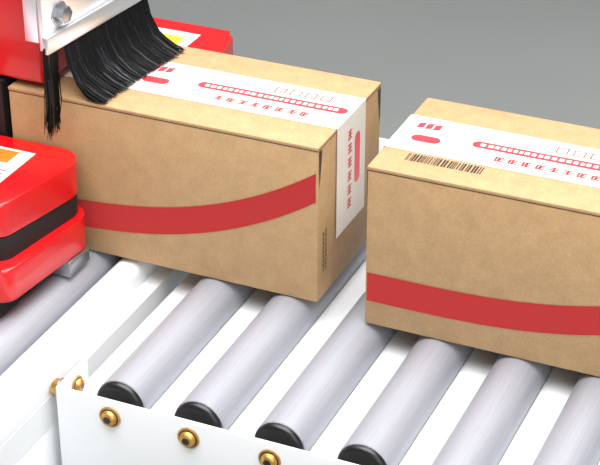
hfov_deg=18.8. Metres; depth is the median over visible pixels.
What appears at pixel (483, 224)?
cardboard box
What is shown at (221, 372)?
conveyor
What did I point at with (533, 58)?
floor
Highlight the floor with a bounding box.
[148,0,599,138]
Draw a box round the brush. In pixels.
[22,0,184,139]
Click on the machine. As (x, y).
(64, 302)
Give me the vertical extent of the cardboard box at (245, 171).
0.130 m
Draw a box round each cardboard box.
[8,45,380,301]
[365,98,599,376]
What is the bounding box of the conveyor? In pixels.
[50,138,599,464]
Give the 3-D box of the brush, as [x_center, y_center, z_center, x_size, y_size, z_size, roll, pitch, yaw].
[-0.142,-0.163,1.366,0.050,0.159,0.141,19,35,30]
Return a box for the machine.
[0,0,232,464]

